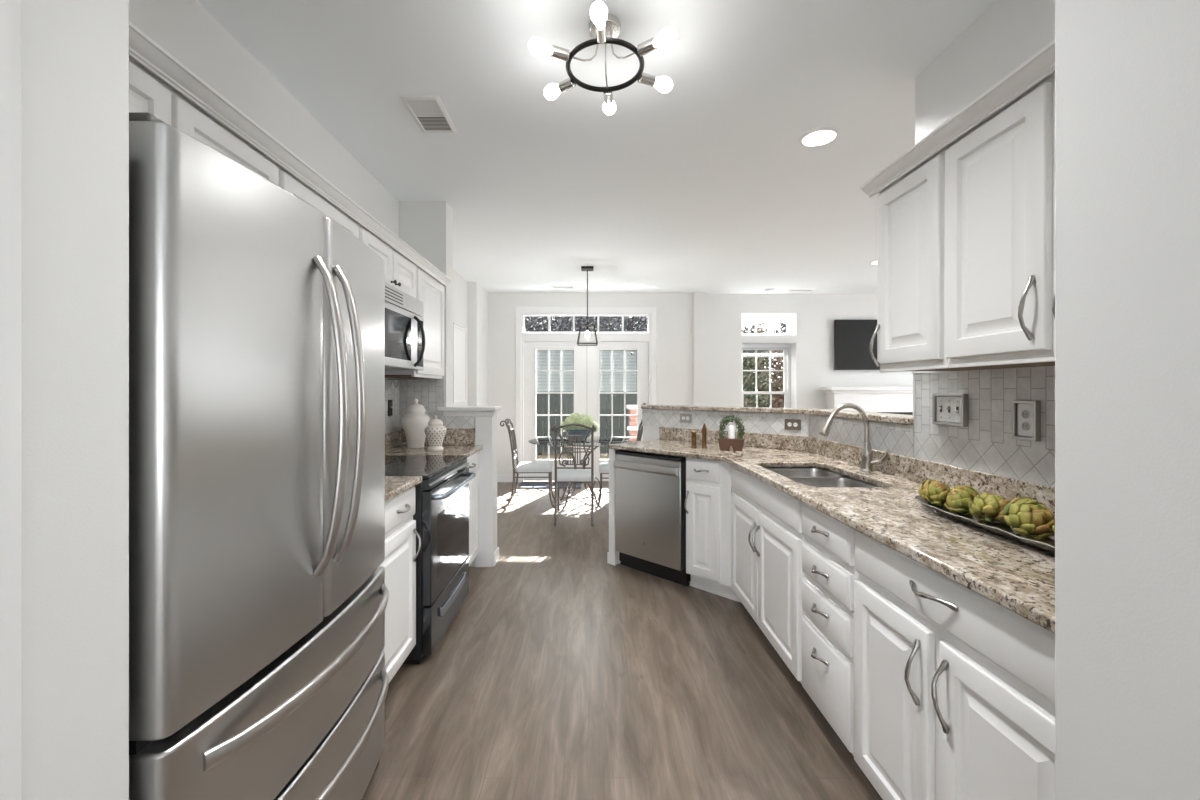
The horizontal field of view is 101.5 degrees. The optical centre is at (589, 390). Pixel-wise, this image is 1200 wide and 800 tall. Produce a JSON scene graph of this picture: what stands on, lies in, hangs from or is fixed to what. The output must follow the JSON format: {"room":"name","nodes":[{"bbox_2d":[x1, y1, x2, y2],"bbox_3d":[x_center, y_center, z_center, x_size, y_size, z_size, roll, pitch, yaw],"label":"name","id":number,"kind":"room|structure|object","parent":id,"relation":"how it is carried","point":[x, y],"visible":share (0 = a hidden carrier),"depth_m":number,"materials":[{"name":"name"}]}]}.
{"room":"kitchen","nodes":[
{"label":"kitchen","id":0,"kind":"room"},
{"bbox_2d":[22,0,128,799],"bbox_3d":[-1.875,-0.052,0.675,2.250,2.745,0.250,0,0,0],"label":"wall","id":1,"kind":"structure","parent":0,"point":[75,53],"depth_m":0.71,"materials":[{"name":"paint"}]},
{"bbox_2d":[0,0,21,799],"bbox_3d":[-0.744,-0.052,0.605,0.012,2.745,0.079,0,0,0],"label":"trim","id":2,"kind":"structure","parent":1,"relation":"attached to","point":[10,10],"depth_m":0.63,"materials":[{"name":"white paint"}]},
{"bbox_2d":[129,0,398,378],"bbox_3d":[-1.495,-0.052,2.240,0.120,2.745,2.880,0,0,0],"label":"wall","id":3,"kind":"structure","parent":0,"point":[185,29],"depth_m":2.09,"materials":[{"name":"paint"}]},
{"bbox_2d":[129,58,277,184],"bbox_3d":[-1.259,-0.655,1.292,0.348,0.290,0.865,0,0,0],"label":"upper cabinet","id":4,"kind":"object","parent":3,"relation":"attached to","point":[147,93],"visible":0.25,"depth_m":1.32,"materials":[{"name":"paint"}]},
{"bbox_2d":[129,21,451,285],"bbox_3d":[-1.236,-0.811,2.240,0.394,0.046,2.876,0,0,0],"label":"trim","id":5,"kind":"structure","parent":4,"relation":"attached to","point":[143,50],"depth_m":1.52,"materials":[{"name":"paint"}]},
{"bbox_2d":[276,164,358,238],"bbox_3d":[-1.259,-0.445,2.027,0.348,0.710,0.600,0,0,0],"label":"upper cabinet","id":6,"kind":"object","parent":3,"relation":"attached to","point":[286,181],"visible":0.19,"depth_m":1.94,"materials":[{"name":"paint"}]},
{"bbox_2d":[357,223,415,297],"bbox_3d":[-1.244,-0.682,2.707,0.377,0.235,0.755,0,0,0],"label":"upper cabinet","id":7,"kind":"object","parent":3,"relation":"attached to","point":[400,272],"visible":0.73,"depth_m":2.71,"materials":[{"name":"paint"}]},
{"bbox_2d":[385,282,424,369],"bbox_3d":[-1.205,-0.345,2.708,0.454,0.430,0.745,0,0,0],"label":"microwave","id":8,"kind":"object","parent":7,"relation":"attached to","point":[404,320],"visible":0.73,"depth_m":2.74,"materials":[{"name":"silver metal"}]},
{"bbox_2d":[385,378,398,433],"bbox_3d":[-1.431,0.104,2.704,0.008,0.392,1.928,0,0,0],"label":"tile backsplash","id":9,"kind":"structure","parent":3,"relation":"attached to","point":[392,393],"depth_m":3.54,"materials":[{"name":"white tile"}]},
{"bbox_2d":[385,264,443,378],"bbox_3d":[-1.259,-0.445,3.378,0.348,0.710,0.585,0,0,0],"label":"upper cabinet","id":10,"kind":"object","parent":3,"relation":"attached to","point":[430,291],"visible":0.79,"depth_m":3.36,"materials":[{"name":"paint"}]},
{"bbox_2d":[399,201,496,566],"bbox_3d":[-1.232,-0.052,3.770,1.005,2.745,0.180,0,0,0],"label":"wall","id":11,"kind":"structure","parent":0,"point":[426,227],"depth_m":3.68,"materials":[{"name":"paint"}]},
{"bbox_2d":[400,379,443,427],"bbox_3d":[-1.260,0.095,3.676,0.333,0.370,0.008,0,0,0],"label":"tile backsplash","id":12,"kind":"structure","parent":11,"relation":"attached to","point":[431,396],"depth_m":3.67,"materials":[{"name":"white tile"}]},
{"bbox_2d":[445,416,474,427],"bbox_3d":[-0.976,0.235,3.676,0.225,0.090,0.008,0,0,0],"label":"tile backsplash","id":13,"kind":"structure","parent":11,"relation":"attached to","point":[450,421],"depth_m":3.67,"materials":[{"name":"white tile"}]},
{"bbox_2d":[437,406,500,415],"bbox_3d":[-0.922,0.155,3.770,0.435,0.070,0.240,0,0,0],"label":"trim","id":14,"kind":"structure","parent":11,"relation":"attached to","point":[453,410],"depth_m":3.67,"materials":[{"name":"white paint"}]},
{"bbox_2d":[475,416,492,566],"bbox_3d":[-0.795,0.755,3.674,0.130,1.130,0.012,0,0,0],"label":"trim","id":15,"kind":"structure","parent":11,"relation":"attached to","point":[483,424],"depth_m":3.67,"materials":[{"name":"white paint"}]},
{"bbox_2d":[453,269,466,405],"bbox_3d":[-1.675,-0.052,5.130,0.150,2.745,2.540,0,0,0],"label":"wall","id":16,"kind":"structure","parent":0,"point":[459,283],"depth_m":6.01,"materials":[{"name":"paint"}]},
{"bbox_2d":[453,322,467,402],"bbox_3d":[-1.583,-0.328,5.980,0.034,0.935,0.610,0,0,0],"label":"wall panel","id":17,"kind":"object","parent":16,"relation":"attached to","point":[459,332],"visible":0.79,"depth_m":5.96,"materials":[{"name":"white paint"}]},
{"bbox_2d":[467,282,487,405],"bbox_3d":[-1.615,-0.052,6.850,0.270,2.745,0.900,0,0,0],"label":"wall","id":18,"kind":"structure","parent":0,"point":[477,296],"depth_m":6.45,"materials":[{"name":"paint"}]},
{"bbox_2d":[488,293,693,481],"bbox_3d":[0.010,-0.052,7.190,2.980,2.745,0.180,0,0,0],"label":"wall","id":19,"kind":"structure","parent":0,"point":[674,311],"depth_m":7.10,"materials":[{"name":"paint"}]},
{"bbox_2d":[497,475,512,481],"bbox_3d":[0.010,1.265,7.093,2.980,0.110,0.014,0,0,0],"label":"baseboard","id":20,"kind":"structure","parent":19,"relation":"attached to","point":[500,478],"depth_m":7.09,"materials":[{"name":"white paint"}]},
{"bbox_2d":[524,342,586,480],"bbox_3d":[-0.504,0.294,7.146,0.915,2.028,0.057,0,0,0],"label":"door","id":21,"kind":"structure","parent":19,"relation":"in","point":[580,352],"depth_m":7.13,"materials":[{"name":"white paint"}]},
{"bbox_2d":[536,349,573,390],"bbox_3d":[-0.510,-0.292,7.148,0.540,0.655,0.016,0,0,0],"label":"mini blind","id":22,"kind":"object","parent":21,"relation":"attached to","point":[541,386],"visible":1,"depth_m":7.15,"materials":[{"name":"white plastic"}]},
{"bbox_2d":[536,349,573,459],"bbox_3d":[-0.510,0.190,7.132,0.574,1.644,0.012,0,0,0],"label":"grille","id":23,"kind":"object","parent":21,"relation":"attached to","point":[548,370],"depth_m":7.13,"materials":[{"name":"white paint"}]},
{"bbox_2d":[516,307,655,481],"bbox_3d":[-0.058,0.052,7.169,2.035,2.535,0.182,0,0,0],"label":"trim","id":24,"kind":"structure","parent":19,"relation":"attached to","point":[521,337],"depth_m":7.09,"materials":[{"name":"white paint"}]},
{"bbox_2d":[524,315,647,332],"bbox_3d":[-0.058,-0.980,7.145,1.825,0.260,0.030,0,0,0],"label":"window","id":25,"kind":"structure","parent":19,"relation":"in","point":[524,315],"depth_m":7.13,"materials":[{"name":"glass"}]},
{"bbox_2d":[587,342,647,480],"bbox_3d":[0.402,0.294,7.120,0.890,2.028,0.111,0,0,0],"label":"door","id":26,"kind":"structure","parent":19,"relation":"in","point":[593,352],"depth_m":7.13,"materials":[{"name":"white paint"}]},
{"bbox_2d":[600,349,636,438],"bbox_3d":[0.415,0.190,7.132,0.574,1.644,0.012,0,0,0],"label":"window","id":27,"kind":"structure","parent":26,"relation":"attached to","point":[612,370],"depth_m":7.13,"materials":[{"name":"white paint"}]},
{"bbox_2d":[600,349,636,390],"bbox_3d":[0.415,-0.292,7.148,0.540,0.655,0.016,0,0,0],"label":"mini blind","id":28,"kind":"object","parent":26,"relation":"attached to","point":[604,386],"visible":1,"depth_m":7.15,"materials":[{"name":"white plastic"}]},
{"bbox_2d":[197,0,995,293],"bbox_3d":[1.800,-1.485,1.450,10.000,0.120,12.300,0,0,0],"label":"ceiling","id":29,"kind":"structure","parent":0,"point":[707,184],"depth_m":2.57,"materials":[{"name":"white paint"}]},
{"bbox_2d":[399,95,456,132],"bbox_3d":[-0.825,-1.420,2.530,0.190,0.010,0.340,0,0,0],"label":"ceiling vent","id":30,"kind":"object","parent":29,"relation":"in","point":[429,112],"visible":1,"depth_m":2.51,"materials":[{"name":"white plastic"}]},
{"bbox_2d":[577,266,597,345],"bbox_3d":[-0.030,-0.979,5.660,0.238,0.892,0.238,0,0,0],"label":"pendant light","id":31,"kind":"object","parent":29,"relation":"hanging from","point":[583,268],"visible":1,"depth_m":5.65,"materials":[{"name":"black metal"}]},
{"bbox_2d":[528,1,677,114],"bbox_3d":[0.058,-1.328,1.908,0.566,0.192,0.613,0,0,0],"label":"chandelier","id":32,"kind":"object","parent":29,"relation":"hanging from","point":[604,27],"visible":1,"depth_m":1.85,"materials":[{"name":"grey"}]},
{"bbox_2d":[550,45,569,61],"bbox_3d":[-0.112,-1.262,1.832,0.069,0.039,0.038,0,0,-24],"label":"socket","id":33,"kind":"object","parent":32,"relation":"attached to","point":[556,52],"depth_m":1.82,"materials":[{"name":"grey metal"}]},
{"bbox_2d":[558,78,575,92],"bbox_3d":[-0.093,-1.262,2.018,0.069,0.039,0.038,0,0,36],"label":"socket","id":34,"kind":"object","parent":32,"relation":"attached to","point":[567,84],"depth_m":2.01,"materials":[{"name":"grey metal"}]},
{"bbox_2d":[595,23,606,43],"bbox_3d":[0.038,-1.262,1.722,0.038,0.039,0.069,0,0,6],"label":"socket","id":35,"kind":"object","parent":32,"relation":"attached to","point":[601,34],"depth_m":1.72,"materials":[{"name":"grey metal"}]},
{"bbox_2d":[603,92,612,104],"bbox_3d":[0.077,-1.262,2.094,0.038,0.039,0.069,0,0,6],"label":"socket","id":36,"kind":"object","parent":32,"relation":"attached to","point":[608,96],"depth_m":2.09,"materials":[{"name":"grey metal"}]},
{"bbox_2d":[637,72,655,86],"bbox_3d":[0.228,-1.262,1.984,0.069,0.039,0.038,0,0,-24],"label":"socket","id":37,"kind":"object","parent":32,"relation":"attached to","point":[644,78],"depth_m":1.97,"materials":[{"name":"grey metal"}]},
{"bbox_2d":[637,37,656,55],"bbox_3d":[0.209,-1.262,1.798,0.069,0.039,0.038,0,0,36],"label":"socket","id":38,"kind":"object","parent":32,"relation":"attached to","point":[650,45],"depth_m":1.78,"materials":[{"name":"grey metal"}]},
{"bbox_2d":[798,127,839,146],"bbox_3d":[1.285,-1.420,2.750,0.214,0.008,0.214,0,0,0],"label":"recessed light","id":39,"kind":"object","parent":29,"relation":"in","point":[821,136],"visible":1,"depth_m":2.74,"materials":[{"name":"white paint"}]},
{"bbox_2d":[803,130,835,144],"bbox_3d":[1.285,-1.423,2.750,0.169,0.004,0.169,0,0,39],"label":"diffuser","id":40,"kind":"object","parent":39,"relation":"attached to","point":[812,137],"depth_m":2.75,"materials":[{"name":"white plastic"}]},
{"bbox_2d":[362,481,882,799],"bbox_3d":[1.800,1.370,1.400,10.000,0.100,12.200,0,0,0],"label":"floor","id":41,"kind":"structure","parent":0,"point":[562,672],"depth_m":2.12,"materials":[{"name":"brown wood"}]},
{"bbox_2d":[129,112,388,799],"bbox_3d":[-1.015,0.420,1.290,0.804,1.800,0.910,0,0,0],"label":"refrigerator","id":42,"kind":"object","parent":41,"relation":"on","point":[259,594],"visible":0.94,"depth_m":1.01,"materials":[{"name":"grey metal"}]},
{"bbox_2d":[380,486,421,682],"bbox_3d":[-1.110,0.878,2.054,0.645,0.883,0.578,0,0,0],"label":"base cabinet","id":43,"kind":"object","parent":41,"relation":"on","point":[399,563],"visible":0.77,"depth_m":2.14,"materials":[{"name":"paint"}]},
{"bbox_2d":[385,476,421,501],"bbox_3d":[-1.117,0.368,2.054,0.633,0.136,0.578,0,0,0],"label":"countertop","id":44,"kind":"structure","parent":43,"relation":"on","point":[394,485],"depth_m":2.16,"materials":[{"name":"beige stone"}]},
{"bbox_2d":[385,455,475,663],"bbox_3d":[-1.064,0.863,2.724,0.732,0.914,0.752,0,0,0],"label":"electric range","id":45,"kind":"object","parent":41,"relation":"on","point":[441,515],"visible":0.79,"depth_m":2.52,"materials":[{"name":"black metal"}]},
{"bbox_2d":[385,455,466,478],"bbox_3d":[-1.100,0.414,2.724,0.650,0.017,0.752,0,0,0],"label":"cooktop","id":46,"kind":"object","parent":45,"relation":"in","point":[426,466],"depth_m":2.71,"materials":[{"name":"black glass"}]},
{"bbox_2d":[467,452,478,565],"bbox_3d":[-1.111,0.878,3.386,0.644,0.883,0.563,0,0,0],"label":"base cabinet","id":47,"kind":"object","parent":41,"relation":"on","point":[473,460],"visible":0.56,"depth_m":3.49,"materials":[{"name":"paint"}]},
{"bbox_2d":[385,428,482,456],"bbox_3d":[-1.117,0.358,3.390,0.633,0.156,0.575,0,0,0],"label":"countertop","id":48,"kind":"structure","parent":47,"relation":"on","point":[457,441],"depth_m":3.56,"materials":[{"name":"beige stone"}]},
{"bbox_2d":[402,398,429,447],"bbox_3d":[-1.250,0.230,3.520,0.190,0.352,0.190,0,0,0],"label":"ginger jar","id":49,"kind":"object","parent":48,"relation":"on","point":[414,423],"visible":0.96,"depth_m":3.46,"materials":[{"name":"white ceramic"}]},
{"bbox_2d":[424,415,446,450],"bbox_3d":[-1.065,0.286,3.380,0.147,0.238,0.146,0,0,0],"label":"ginger jar","id":50,"kind":"object","parent":48,"relation":"on","point":[435,433],"visible":1,"depth_m":3.34,"materials":[{"name":"white ceramic"}]},
{"bbox_2d":[500,419,553,507],"bbox_3d":[-0.708,0.823,5.718,0.627,1.003,0.452,0,0,-2],"label":"dining chair","id":51,"kind":"object","parent":41,"relation":"on","point":[523,467],"visible":0.97,"depth_m":5.54,"materials":[{"name":"metal"}]},
{"bbox_2d":[518,482,581,488],"bbox_3d":[-0.550,1.311,6.830,0.860,0.018,0.420,0,0,0],"label":"doormat","id":52,"kind":"object","parent":41,"relation":"on","point":[523,484],"visible":0.59,"depth_m":6.75,"materials":[{"name":"grey fabric"}]},
{"bbox_2d":[551,423,596,525],"bbox_3d":[-0.160,0.823,5.097,0.452,1.003,0.626,0,0,0],"label":"dining chair","id":53,"kind":"object","parent":41,"relation":"on","point":[565,474],"visible":1,"depth_m":4.92,"materials":[{"name":"grey metal"}]},
{"bbox_2d":[528,436,630,508],"bbox_3d":[-0.120,0.950,5.740,1.196,0.743,1.196,0,0,0],"label":"dining table","id":54,"kind":"object","parent":41,"relation":"on","point":[599,441],"visible":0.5,"depth_m":5.69,"materials":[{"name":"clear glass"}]},
{"bbox_2d":[561,413,598,440],"bbox_3d":[-0.119,0.416,5.740,0.446,0.324,0.330,0,0,0],"label":"flower bowl","id":55,"kind":"object","parent":54,"relation":"on","point":[587,420],"visible":0.76,"depth_m":5.64,"materials":[{"name":"green ceramic"}]},
{"bbox_2d":[607,448,619,565],"bbox_3d":[0.377,0.878,3.942,0.082,0.883,0.611,0,0,45],"label":"end panel","id":56,"kind":"object","parent":41,"relation":"on","point":[612,555],"visible":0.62,"depth_m":3.73,"materials":[{"name":"paint"}]},
{"bbox_2d":[595,420,642,508],"bbox_3d":[0.373,0.823,5.659,0.627,1.003,0.452,0,0,2],"label":"dining chair","id":57,"kind":"object","parent":41,"relation":"on","point":[603,467],"visible":0.26,"depth_m":5.48,"materials":[{"name":"fabric"}]},
{"bbox_2d":[614,450,689,585],"bbox_3d":[0.599,0.884,3.680,0.601,0.872,0.617,0,0,45],"label":"dishwasher","id":58,"kind":"object","parent":41,"relation":"on","point":[650,488],"visible":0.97,"depth_m":3.46,"materials":[{"name":"silver metal"}]},
{"bbox_2d":[684,457,731,586],"bbox_3d":[0.882,0.878,3.284,0.334,0.883,0.457,0,0,45],"label":"base cabinet","id":59,"kind":"object","parent":41,"relation":"on","point":[707,505],"visible":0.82,"depth_m":3.14,"materials":[{"name":"paint"}]},
{"bbox_2d":[690,575,741,602],"bbox_3d":[0.819,1.271,3.192,0.025,0.098,0.384,0,0,-45],"label":"trim","id":60,"kind":"structure","parent":59,"relation":"attached to","point":[722,590],"depth_m":3.19,"materials":[{"name":"paint"}]},
{"bbox_2d":[731,465,803,683],"bbox_3d":[1.150,0.878,2.525,0.655,0.883,1.013,0,0,0],"label":"base cabinet","id":61,"kind":"object","parent":41,"relation":"on","point":[767,537],"visible":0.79,"depth_m":2.35,"materials":[{"name":"paint"}]},
{"bbox_2d":[802,502,856,755],"bbox_3d":[1.151,0.878,1.817,0.654,0.883,0.398,0,0,0],"label":"base cabinet","id":62,"kind":"object","parent":41,"relation":"on","point":[828,545],"visible":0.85,"depth_m":1.77,"materials":[{"name":"paint"}]},
{"bbox_2d":[820,387,912,414],"bbox_3d":[4.420,0.630,7.035,2.080,1.380,0.330,0,0,0],"label":"fireplace mantel","id":63,"kind":"object","parent":41,"relation":"on","point":[893,400],"visible":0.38,"depth_m":6.94,"materials":[{"name":"white paint"}]},
{"bbox_2d":[820,387,912,392],"bbox_3d":[4.420,-0.015,7.035,2.080,0.090,0.330,0,0,0],"label":"shelf","id":64,"kind":"object","parent":63,"relation":"attached to","point":[825,389],"depth_m":6.91,"materials":[{"name":"white paint"}]},
{"bbox_2d":[854,530,1054,799],"bbox_3d":[1.150,0.878,1.224,0.655,0.883,0.785,0,0,0],"label":"base cabinet","id":65,"kind":"object","parent":41,"relation":"on","point":[954,688],"visible":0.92,"depth_m":1.18,"materials":[{"name":"paint"}]},
{"bbox_2d":[607,427,1054,633],"bbox_3d":[0.806,0.370,2.490,1.346,0.132,3.376,0,0,0],"label":"countertop","id":66,"kind":"structure","parent":65,"relation":"on","point":[1018,576],"depth_m":1.69,"materials":[{"name":"beige stone"}]},
{"bbox_2d":[702,423,706,447],"bbox_3d":[0.812,0.318,3.480,0.038,0.176,0.038,0,0,0],"label":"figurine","id":67,"kind":"object","parent":66,"relation":"on","point":[704,429],"visible":1,"depth_m":3.47,"materials":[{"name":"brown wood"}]},
{"bbox_2d":[717,414,745,450],"bbox_3d":[0.969,0.282,3.360,0.186,0.246,0.100,0,0,20],"label":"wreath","id":68,"kind":"object","parent":66,"relation":"on","point":[737,444],"visible":1,"depth_m":3.34,"materials":[{"name":"green plant"}]},
{"bbox_2d":[717,437,745,450],"bbox_3d":[0.970,0.365,3.360,0.181,0.080,0.100,0,0,20],"label":"basket","id":69,"kind":"object","parent":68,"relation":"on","point":[737,444],"depth_m":3.32,"materials":[{"name":"brown wood"}]},
{"bbox_2d":[766,468,876,486],"bbox_3d":[1.120,0.520,2.430,0.406,0.160,0.736,0,0,0],"label":"sink","id":70,"kind":"object","parent":66,"relation":"in","point":[815,477],"visible":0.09,"depth_m":2.49,"materials":[{"name":"silver metal"}]},
{"bbox_2d":[819,403,889,472],"bbox_3d":[1.303,0.233,2.445,0.320,0.345,0.116,0,0,0],"label":"kitchen faucet","id":71,"kind":"object","parent":66,"relation":"on","point":[867,463],"visible":1,"depth_m":2.45,"materials":[{"name":"silver metal"}]},
{"bbox_2d":[915,496,1054,551],"bbox_3d":[1.210,0.388,1.390,0.219,0.034,0.726,0,0,0],"label":"serving tray","id":72,"kind":"object","parent":66,"relation":"on","point":[1048,543],"visible":0.24,"depth_m":1.38,"materials":[{"name":"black metal"}]},
{"bbox_2d":[918,479,951,506],"bbox_3d":[1.196,0.350,1.691,0.107,0.093,0.104,0,0,8],"label":"artichoke","id":73,"kind":"object","parent":72,"relation":"on","point":[934,492],"visible":0.9,"depth_m":1.66,"materials":[{"name":"green food"}]},
{"bbox_2d":[944,485,977,515],"bbox_3d":[1.194,0.354,1.573,0.102,0.105,0.092,0,0,-34],"label":"artichoke","id":74,"kind":"object","parent":72,"relation":"on","point":[958,498],"visible":0.84,"depth_m":1.54,"materials":[{"name":"green food"}]},
{"bbox_2d":[969,492,1010,525],"bbox_3d":[1.197,0.353,1.456,0.110,0.102,0.109,0,0,21],"label":"artichoke","id":75,"kind":"object","parent":72,"relation":"on","point":[989,506],"visible":0.8,"depth_m":1.43,"materials":[{"name":"green food"}]},
{"bbox_2d":[1003,496,1054,538],"bbox_3d":[1.200,0.347,1.336,0.118,0.109,0.117,0,0,17],"label":"artichoke","id":76,"kind":"object","parent":72,"relation":"on","point":[1027,516],"visible":0.89,"depth_m":1.30,"materials":[{"name":"green food"}]},
{"bbox_2d":[694,292,704,405],"bbox_3d":[1.580,-0.052,7.305,0.160,2.745,0.490,0,0,0],"label":"wall","id":77,"kind":"structure","parent":0,"point":[699,297],"depth_m":7.06,"materials":[{"name":"paint"}]},
{"bbox_2d":[643,409,912,486],"bbox_3d":[1.243,0.739,3.392,0.595,1.163,2.402,0,0,-26],"label":"wall","id":78,"kind":"structure","parent":0,"point":[649,432],"depth_m":4.18,"materials":[{"name":"paint"}]},
{"bbox_2d":[642,409,808,435],"bbox_3d":[0.968,0.232,3.797,1.429,0.145,0.008,0,0,45],"label":"tile backsplash","id":79,"kind":"structure","parent":78,"relation":"attached to","point":[767,423],"depth_m":3.72,"materials":[{"name":"white tile"}]},
{"bbox_2d":[785,419,800,429],"bbox_3d":[1.390,0.230,3.361,0.010,0.072,0.112,0,0,-45],"label":"wall outlet","id":80,"kind":"object","parent":79,"relation":"attached to","point":[790,424],"visible":1,"depth_m":3.36,"materials":[{"name":"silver metal"}]},
{"bbox_2d":[641,405,912,424],"bbox_3d":[1.259,0.139,3.404,0.684,0.032,2.437,0,0,-26],"label":"bar","id":81,"kind":"object","parent":78,"relation":"on","point":[873,416],"visible":0.83,"depth_m":3.32,"materials":[{"name":"beige stone"}]},
{"bbox_2d":[810,415,912,457],"bbox_3d":[1.476,0.232,2.758,0.008,0.145,1.052,0,0,0],"label":"tile backsplash","id":82,"kind":"structure","parent":78,"relation":"attached to","point":[898,438],"depth_m":2.55,"materials":[{"name":"white tile"}]},
{"bbox_2d":[705,294,912,408],"bbox_3d":[4.130,-0.052,7.340,4.940,2.745,0.280,0,0,0],"label":"wall","id":83,"kind":"structure","parent":0,"point":[811,339],"depth_m":7.20,"materials":[{"name":"paint"}]},
{"bbox_2d":[742,344,790,407],"bbox_3d":[2.630,0.007,7.325,0.800,1.435,0.290,0,0,0],"label":"window","id":84,"kind":"structure","parent":83,"relation":"in","point":[786,370],"depth_m":7.40,"materials":[{"name":"white paint"}]},
{"bbox_2d":[742,346,788,356],"bbox_3d":[2.630,-0.595,7.360,0.700,0.170,0.045,0,0,0],"label":"mini blind","id":85,"kind":"object","parent":84,"relation":"attached to","point":[742,346],"visible":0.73,"depth_m":7.35,"materials":[{"name":"white plastic"}]},
{"bbox_2d":[742,315,790,334],"bbox_3d":[2.630,-0.980,7.425,0.800,0.320,0.070,0,0,0],"label":"window","id":86,"kind":"structure","parent":83,"relation":"in","point":[787,317],"depth_m":7.39,"materials":[{"name":"white paint"}]},
{"bbox_2d":[834,320,879,369],"bbox_3d":[4.220,-0.672,7.162,1.300,0.735,0.076,0,0,0],"label":"television","id":87,"kind":"object","parent":83,"relation":"attached to","point":[852,338],"visible":0.47,"depth_m":7.12,"materials":[{"name":"black plastic"}]},
{"bbox_2d":[915,0,1054,144],"bbox_3d":[1.540,-0.052,1.515,0.120,2.745,1.430,0,0,0],"label":"wall","id":88,"kind":"structure","parent":0,"point":[1007,33],"depth_m":1.85,"materials":[{"name":"paint"}]},
{"bbox_2d":[870,147,1025,371],"bbox_3d":[1.294,-0.438,1.788,0.367,0.725,0.373,0,0,0],"label":"upper cabinet","id":89,"kind":"object","parent":88,"relation":"attached to","point":[910,328],"visible":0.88,"depth_m":1.75,"materials":[{"name":"paint"}]},
{"bbox_2d":[912,366,1051,416],"bbox_3d":[1.468,0.014,1.516,0.008,0.212,1.428,0,0,0],"label":"trim","id":90,"kind":"structure","parent":88,"relation":"attached to","point":[913,372],"depth_m":2.20,"materials":[{"name":"white paint"}]},
{"bbox_2d":[913,366,1054,486],"bbox_3d":[1.476,0.112,1.516,0.008,0.385,1.428,0,0,0],"label":"tile backsplash","id":91,"kind":"structure","parent":88,"relation":"attached to","point":[987,445],"depth_m":1.80,"materials":[{"name":"white tile"}]},
{"bbox_2d":[932,393,967,426],"bbox_3d":[1.461,0.075,1.995,0.021,0.129,0.174,0,0,0],"label":"light switch","id":92,"kind":"object","parent":91,"relation":"attached to","point":[945,409],"visible":1,"depth_m":1.99,"materials":[{"name":"grey plastic"}]},
{"bbox_2d":[1012,400,1040,441],"bbox_3d":[1.462,0.098,1.645,0.018,0.134,0.092,0,0,0],"label":"wall outlet","id":93,"kind":"object","parent":91,"relation":"attached to","point":[1026,417],"visible":1,"depth_m":1.64,"materials":[{"name":"white plastic"}]},
{"bbox_2d":[945,73,1054,367],"bbox_3d":[1.294,-0.438,1.216,0.367,0.725,0.768,0,0,0],"label":"upper cabinet","id":94,"kind":"object","parent":88,"relation":"attached to","point":[1000,174],"visible":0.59,"depth_m":1.36,"materials":[{"name":"paint"}]},
{"bbox_2d":[860,39,1054,197],"bbox_3d":[1.290,-0.811,1.401,0.376,0.046,1.198,0,0,0],"label":"trim","id":95,"kind":"structure","parent":94,"relation":"attached to","point":[1041,65],"depth_m":1.44,"materials":[{"name":"paint"}]},
{"bbox_2d":[1055,0,1199,799],"bbox_3d":[1.879,-0.052,0.675,2.243,2.745,0.250,0,0,0],"label":"wall","id":96,"kind":"structure","parent":0,"point":[1127,72],"depth_m":0.69,"materials":[{"name":"paint"}]},
{"label":"outside","id":97,"kind":"structure","parent":0,"visible":0},
{"bbox_2d":[536,429,608,458],"bbox_3d":[5.000,1.520,26.275,70.000,0.100,37.450,0,0,0],"label":"ground","id":98,"kind":"structure","parent":97,"point":[544,455],"depth_m":11.17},
{"bbox_2d":[525,316,544,378],"bbox_3d":[-2.361,-0.807,13.398,2.273,4.559,2.226,0,0,14],"label":"tree","id":99,"kind":"object","parent":98,"relation":"on","point":[528,319],"visible":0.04,"depth_m":13.27,"materials":[{"name":"brown plant"}]},
{"bbox_2d":[525,316,573,421],"bbox_3d":[-1.492,-1.111,16.594,2.855,5.166,2.839,0,0,0],"label":"tree","id":100,"kind":"object","parent":98,"relation":"on","point":[544,319],"visible":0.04,"depth_m":16.05,"materials":[{"name":"brown plant"}]},
{"bbox_2d":[536,378,636,454],"bbox_3d":[-2.000,0.575,11.275,8.000,1.790,0.150,0,0,0],"label":"fence","id":101,"kind":"object","parent":98,"relation":"on","point":[541,399],"visible":0.1,"depth_m":11.20,"materials":[{"name":"brown wood"}]},
{"bbox_2d":[549,316,631,423],"bbox_3d":[0.000,-0.790,13.207,2.238,4.524,2.244,0,0,-11],"label":"tree","id":102,"kind":"object","parent":98,"relation":"on","point":[566,326],"visible":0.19,"depth_m":12.77,"materials":[{"name":"brown plant"}]},
{"bbox_2d":[605,316,646,397],"bbox_3d":[1.494,-1.112,16.800,2.831,5.168,2.822,0,0,-34],"label":"tree","id":103,"kind":"object","parent":98,"relation":"on","point":[633,322],"visible":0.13,"depth_m":16.21,"materials":[{"name":"brown plant"}]},
{"bbox_2d":[742,325,776,406],"bbox_3d":[3.750,-0.059,11.907,1.443,3.064,1.428,0,0,4],"label":"tree","id":104,"kind":"object","parent":98,"relation":"on","point":[748,378],"visible":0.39,"depth_m":11.56,"materials":[{"name":"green plant"}]},
{"bbox_2d":[742,320,783,406],"bbox_3d":[4.760,-0.271,13.884,1.752,3.488,1.722,0,0,0],"label":"tree","id":105,"kind":"object","parent":98,"relation":"on","point":[762,322],"visible":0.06,"depth_m":13.68,"materials":[{"name":"brown plant"}]},
{"bbox_2d":[771,350,783,407],"bbox_3d":[5.158,-0.016,11.990,1.355,2.979,1.368,0,0,0],"label":"tree","id":106,"kind":"object","parent":98,"relation":"on","point":[776,361],"visible":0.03,"depth_m":12.08,"materials":[{"name":"brown plant"}]},
{"bbox_3d":[0.500,1.420,8.500,7.000,0.099,2.200,0,0,0],"label":"patio slab","id":107,"kind":"object","parent":98,"relation":"on","visible":0},
{"bbox_2d":[626,405,636,441],"bbox_3d":[1.210,0.865,8.890,1.100,1.210,0.500,0,0,0],"label":"brick planter","id":108,"kind":"object","parent":107,"relation":"on","point":[632,428],"visible":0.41,"depth_m":8.70,"materials":[{"name":"red"}]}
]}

